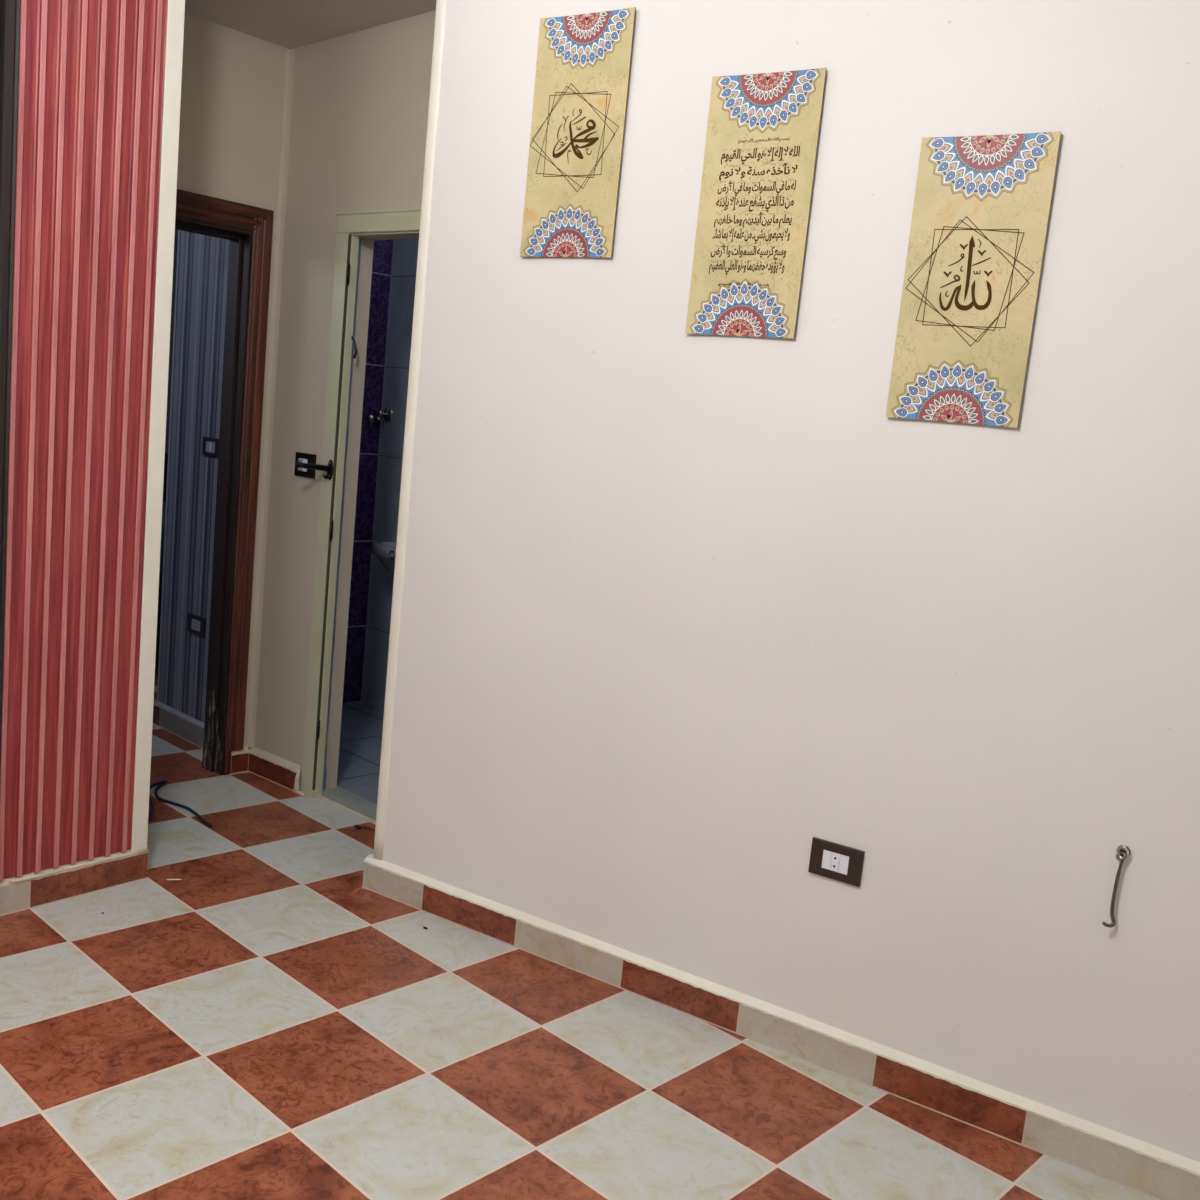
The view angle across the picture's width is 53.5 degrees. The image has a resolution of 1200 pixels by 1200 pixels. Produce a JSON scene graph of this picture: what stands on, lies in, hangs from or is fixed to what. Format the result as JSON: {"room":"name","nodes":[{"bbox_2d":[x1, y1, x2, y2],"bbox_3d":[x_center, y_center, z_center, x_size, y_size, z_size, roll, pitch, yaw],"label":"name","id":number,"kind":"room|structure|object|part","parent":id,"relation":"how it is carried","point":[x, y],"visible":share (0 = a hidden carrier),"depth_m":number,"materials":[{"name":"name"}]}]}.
{"room":"empty living room","nodes":[
{"label":"empty living room","id":0,"kind":"room"},
{"bbox_2d":[165,229,177,452],"bbox_3d":[-4.084,-1.109,5.214,0.100,2.660,5.600,13,11,42],"label":"wall","id":1,"kind":"structure","parent":0,"point":[176,231],"depth_m":6.81,"materials":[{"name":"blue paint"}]},
{"bbox_2d":[177,13,287,767],"bbox_3d":[-2.559,-0.841,4.779,2.778,2.555,1.170,13,11,42],"label":"wall","id":2,"kind":"structure","parent":0,"point":[232,85],"depth_m":3.96,"materials":[{"name":"beige paint"}]},
{"bbox_2d":[175,189,273,774],"bbox_3d":[-1.581,-0.345,3.949,0.127,2.009,0.921,13,11,42],"label":"door frame","id":3,"kind":"structure","parent":2,"relation":"in","point":[248,229],"depth_m":4.20,"materials":[{"name":"red wood"}]},
{"bbox_3d":[-1.332,-0.440,4.213,0.016,0.128,0.003,13,11,42],"label":"strike plate","id":4,"kind":"part","parent":3,"relation":"part of","materials":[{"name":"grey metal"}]},
{"bbox_3d":[-1.253,-0.352,4.223,0.022,2.008,0.073,13,11,42],"label":"casing","id":5,"kind":"part","parent":3,"relation":"part of","materials":[{"name":"red wood"}]},
{"bbox_2d":[230,746,248,773],"bbox_3d":[-1.330,0.589,4.383,0.017,0.094,0.071,13,11,42],"label":"baseboard","id":6,"kind":"structure","parent":2,"relation":"attached to","point":[239,758],"depth_m":4.38,"materials":[{"name":"red tile"}]},
{"bbox_2d":[247,49,294,746],"bbox_3d":[-1.172,-0.665,4.226,0.032,2.460,0.022,13,11,42],"label":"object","id":7,"kind":"structure","parent":2,"relation":"attached to","point":[290,53],"depth_m":4.22,"materials":[{"name":"beige paint"}]},
{"bbox_2d":[159,10,435,790],"bbox_3d":[-0.978,-0.625,4.147,1.874,2.620,0.146,13,11,42],"label":"wall","id":8,"kind":"structure","parent":0,"point":[359,113],"depth_m":4.15,"materials":[{"name":"beige paint"}]},
{"bbox_2d":[157,230,179,701],"bbox_3d":[-1.698,-0.787,4.728,0.014,2.468,0.015,13,11,42],"label":"trim","id":9,"kind":"structure","parent":8,"relation":"attached to","point":[178,246],"depth_m":4.75,"materials":[{"name":"white paint"}]},
{"bbox_2d":[153,699,204,748],"bbox_3d":[-1.626,0.511,4.712,0.676,0.095,0.018,13,11,42],"label":"baseboard","id":10,"kind":"structure","parent":8,"relation":"attached to","point":[190,729],"depth_m":4.76,"materials":[{"name":"grey tile"}]},
{"bbox_2d":[187,613,205,636],"bbox_3d":[-1.577,0.097,4.649,0.125,0.073,0.009,13,11,42],"label":"wall outlet","id":11,"kind":"object","parent":8,"relation":"attached to","point":[196,624],"visible":1,"depth_m":4.64,"materials":[{"name":"black plastic"}]},
{"bbox_2d":[202,437,218,457],"bbox_3d":[-1.478,-0.581,4.519,0.118,0.070,0.010,13,11,42],"label":"light switch","id":12,"kind":"object","parent":8,"relation":"attached to","point":[210,447],"visible":0.98,"depth_m":4.51,"materials":[{"name":"black plastic"}]},
{"bbox_2d":[248,747,299,789],"bbox_3d":[-1.187,0.612,4.321,0.289,0.094,0.018,12,11,38],"label":"baseboard","id":13,"kind":"structure","parent":8,"relation":"attached to","point":[280,771],"depth_m":4.32,"materials":[{"name":"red tile"}]},
{"bbox_2d":[292,769,304,796],"bbox_3d":[-1.059,0.647,4.210,0.074,0.090,0.027,13,11,42],"label":"trim","id":14,"kind":"structure","parent":8,"relation":"attached to","point":[296,789],"depth_m":4.21,"materials":[{"name":"beige paint"}]},
{"bbox_2d":[294,452,316,477],"bbox_3d":[-1.022,-0.468,4.120,0.106,0.082,0.011,12,11,38],"label":"light switch","id":15,"kind":"object","parent":8,"relation":"attached to","point":[301,457],"visible":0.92,"depth_m":4.11,"materials":[{"name":"black plastic"}]},
{"bbox_2d":[301,207,420,797],"bbox_3d":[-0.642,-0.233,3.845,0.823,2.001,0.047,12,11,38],"label":"door frame","id":16,"kind":"structure","parent":8,"relation":"in","point":[399,219],"depth_m":4.03,"materials":[{"name":"green paint"}]},
{"bbox_2d":[295,459,332,479],"bbox_3d":[-0.958,-0.438,3.977,0.030,0.070,0.134,13,11,42],"label":"door handle","id":17,"kind":"object","parent":16,"relation":"attached to","point":[328,468],"visible":1,"depth_m":3.99,"materials":[{"name":"black metal"}]},
{"bbox_3d":[-0.958,-0.444,3.975,0.026,0.033,0.132,13,11,42],"label":"arm","id":18,"kind":"part","parent":17,"relation":"part of","materials":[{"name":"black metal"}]},
{"bbox_3d":[-0.942,-0.260,4.068,0.066,1.932,0.010,12,11,38],"label":"casing","id":19,"kind":"part","parent":16,"relation":"part of","materials":[{"name":"green paint"}]},
{"bbox_3d":[-0.558,-1.183,3.693,0.823,0.069,0.014,12,11,38],"label":"head casing","id":20,"kind":"part","parent":16,"relation":"part of","materials":[{"name":"green paint"}]},
{"bbox_2d":[185,0,435,48],"bbox_3d":[-0.897,-1.831,3.284,1.350,0.160,1.400,13,11,42],"label":"ceiling","id":21,"kind":"structure","parent":0,"point":[290,24],"depth_m":3.74,"materials":[{"name":"white paint"}]},
{"bbox_2d":[342,239,392,702],"bbox_3d":[-1.292,-0.710,5.113,0.002,2.450,0.840,13,11,42],"label":"wall","id":22,"kind":"structure","parent":0,"point":[382,251],"depth_m":5.40,"materials":[{"name":"purple tile"}]},
{"bbox_2d":[368,414,380,422],"bbox_3d":[-1.008,-0.815,5.349,0.058,0.040,0.040,13,11,42],"label":"water valve","id":23,"kind":"object","parent":22,"relation":"attached to","point":[372,418],"visible":1,"depth_m":5.35,"materials":[{"name":"silver metal"}]},
{"bbox_3d":[-1.004,-0.814,5.345,0.047,0.022,0.022,13,11,42],"label":"knob","id":24,"kind":"part","parent":23,"relation":"part of","materials":[{"name":"silver metal"}]},
{"bbox_2d":[362,238,418,708],"bbox_3d":[-0.283,-0.592,4.818,1.897,2.500,0.100,13,11,42],"label":"wall","id":25,"kind":"structure","parent":0,"point":[405,254],"depth_m":5.37,"materials":[{"name":"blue tile"}]},
{"bbox_2d":[361,239,394,700],"bbox_3d":[-1.003,-0.726,5.415,0.004,2.450,0.004,13,11,42],"label":"trim","id":26,"kind":"structure","parent":25,"relation":"attached to","point":[393,239],"depth_m":5.43,"materials":[{"name":"grey tile"}]},
{"bbox_2d":[372,541,395,573],"bbox_3d":[-0.736,-0.110,4.983,0.450,0.499,0.314,13,11,42],"label":"basin","id":27,"kind":"object","parent":25,"relation":"attached to","point":[385,551],"visible":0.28,"depth_m":4.95,"materials":[{"name":"grey ceramic"}]},
{"bbox_2d":[376,407,392,421],"bbox_3d":[-0.976,-0.837,5.346,0.068,0.068,0.058,13,11,42],"label":"water valve","id":28,"kind":"object","parent":25,"relation":"attached to","point":[387,414],"visible":1,"depth_m":5.35,"materials":[{"name":"silver metal"}]},
{"bbox_3d":[-0.979,-0.837,5.342,0.037,0.037,0.047,13,11,42],"label":"knob","id":29,"kind":"part","parent":28,"relation":"part of","materials":[{"name":"silver metal"}]},
{"bbox_2d":[0,668,1158,1199],"bbox_3d":[-1.288,0.913,2.697,8.000,0.068,5.400,13,11,42],"label":"floor","id":30,"kind":"structure","parent":0,"point":[261,1022],"depth_m":2.55,"materials":[{"name":"tile"}]},
{"bbox_2d":[148,780,211,826],"bbox_3d":[-1.486,0.679,3.915,0.260,0.020,0.471,-1,10,-37],"label":"cable","id":31,"kind":"object","parent":30,"relation":"on","point":[158,784],"visible":0.66,"depth_m":3.96,"materials":[{"name":"black plastic"}]},
{"bbox_2d":[317,795,375,824],"bbox_3d":[-0.730,0.777,3.974,0.751,0.058,0.009,13,11,40],"label":"trim","id":32,"kind":"structure","parent":30,"relation":"on","point":[334,803],"depth_m":4.08,"materials":[{"name":"beige paint"}]},
{"bbox_2d":[322,786,376,819],"bbox_3d":[-0.716,0.774,4.026,0.800,0.072,0.100,13,11,42],"label":"threshold","id":33,"kind":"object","parent":30,"relation":"on","point":[346,798],"depth_m":4.16,"materials":[{"name":"grey tile"}]},
{"bbox_2d":[354,825,374,831],"bbox_3d":[-0.779,0.752,3.917,0.078,0.013,0.020,9,9,20],"label":"cable","id":34,"kind":"object","parent":30,"relation":"on","point":[355,826],"visible":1,"depth_m":3.92,"materials":[{"name":"black"}]},
{"bbox_2d":[382,0,1199,1161],"bbox_3d":[1.295,-0.216,2.335,4.120,2.780,0.366,11,10,32],"label":"wall","id":35,"kind":"structure","parent":0,"point":[681,612],"depth_m":2.61,"materials":[{"name":"white paint"}]},
{"bbox_2d":[373,0,446,859],"bbox_3d":[-0.508,-0.575,3.252,0.039,2.688,0.024,13,11,42],"label":"trim","id":36,"kind":"structure","parent":35,"relation":"attached to","point":[441,5],"depth_m":3.25,"materials":[{"name":"beige paint"}]},
{"bbox_2d":[520,7,635,257],"bbox_3d":[-0.058,-1.129,2.901,0.275,0.571,0.010,11,10,32],"label":"calligraphy panel","id":37,"kind":"object","parent":35,"relation":"attached to","point":[583,64],"visible":1,"depth_m":2.90,"materials":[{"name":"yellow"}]},
{"bbox_2d":[685,68,825,338],"bbox_3d":[0.344,-0.881,2.664,0.274,0.571,0.010,11,10,32],"label":"calligraphy panel","id":38,"kind":"object","parent":35,"relation":"attached to","point":[762,135],"visible":1,"depth_m":2.66,"materials":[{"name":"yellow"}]},
{"bbox_2d":[361,856,1199,1199],"bbox_3d":[0.801,1.071,2.528,3.549,0.094,0.022,11,10,32],"label":"baseboard","id":39,"kind":"structure","parent":35,"relation":"attached to","point":[1138,1165],"depth_m":2.71,"materials":[{"name":"beige tile"}]},
{"bbox_2d":[808,837,864,886],"bbox_3d":[0.530,0.588,2.669,0.122,0.082,0.009,11,10,32],"label":"wall outlet","id":40,"kind":"object","parent":35,"relation":"attached to","point":[835,861],"visible":1,"depth_m":2.66,"materials":[{"name":"black plastic"}]},
{"bbox_2d":[830,852,839,871],"bbox_3d":[0.527,0.588,2.666,0.019,0.041,0.002,11,10,32],"label":"socket","id":41,"kind":"object","parent":40,"relation":"attached to","point":[834,856],"depth_m":2.67,"materials":[{"name":"white plastic"}]},
{"bbox_2d":[886,131,1060,427],"bbox_3d":[0.752,-0.649,2.420,0.274,0.571,0.010,11,10,32],"label":"calligraphy panel","id":42,"kind":"object","parent":35,"relation":"attached to","point":[981,207],"visible":1,"depth_m":2.42,"materials":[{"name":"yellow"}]},
{"bbox_2d":[1102,845,1130,927],"bbox_3d":[1.017,0.564,2.341,0.026,0.169,0.032,11,10,33],"label":"hook latch","id":43,"kind":"object","parent":35,"relation":"attached to","point":[1123,852],"visible":1,"depth_m":2.34,"materials":[{"name":"grey metal"}]},
{"bbox_2d":[1117,845,1130,856],"bbox_3d":[1.031,0.496,2.343,0.026,0.026,0.003,11,10,32],"label":"washer","id":44,"kind":"object","parent":43,"relation":"in","point":[1122,851],"depth_m":2.34,"materials":[{"name":"grey metal"}]},
{"bbox_3d":[-1.567,-0.634,3.256,0.783,2.780,0.449,13,11,42],"label":"wall","id":45,"kind":"structure","parent":0,"visible":0},
{"bbox_2d":[0,848,148,915],"bbox_3d":[-1.415,0.752,3.203,0.018,0.095,0.424,12,10,37],"label":"baseboard","id":46,"kind":"structure","parent":45,"relation":"attached to","point":[24,895],"depth_m":3.19,"materials":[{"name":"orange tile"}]},
{"bbox_2d":[0,0,167,880],"bbox_3d":[-1.295,-0.615,2.984,0.015,2.686,0.375,12,10,37],"label":"cladding","id":47,"kind":"object","parent":45,"relation":"attached to","point":[92,72],"visible":1,"depth_m":3.01,"materials":[{"name":"red plastic"}]},
{"bbox_2d":[131,0,184,851],"bbox_3d":[-1.167,-0.622,3.152,0.013,2.696,0.047,12,10,37],"label":"trim","id":48,"kind":"structure","parent":45,"relation":"attached to","point":[174,33],"depth_m":3.17,"materials":[{"name":"beige paint"}]},
{"bbox_3d":[-2.350,-0.495,1.767,0.371,2.780,2.899,13,11,42],"label":"wall","id":49,"kind":"structure","parent":0,"visible":0},
{"bbox_2d":[0,0,20,774],"bbox_3d":[-1.720,-0.497,2.562,0.153,2.680,0.826,12,10,37],"label":"door","id":50,"kind":"structure","parent":49,"relation":"in","point":[10,10],"depth_m":2.78,"materials":[{"name":"brown wood"}]}
]}

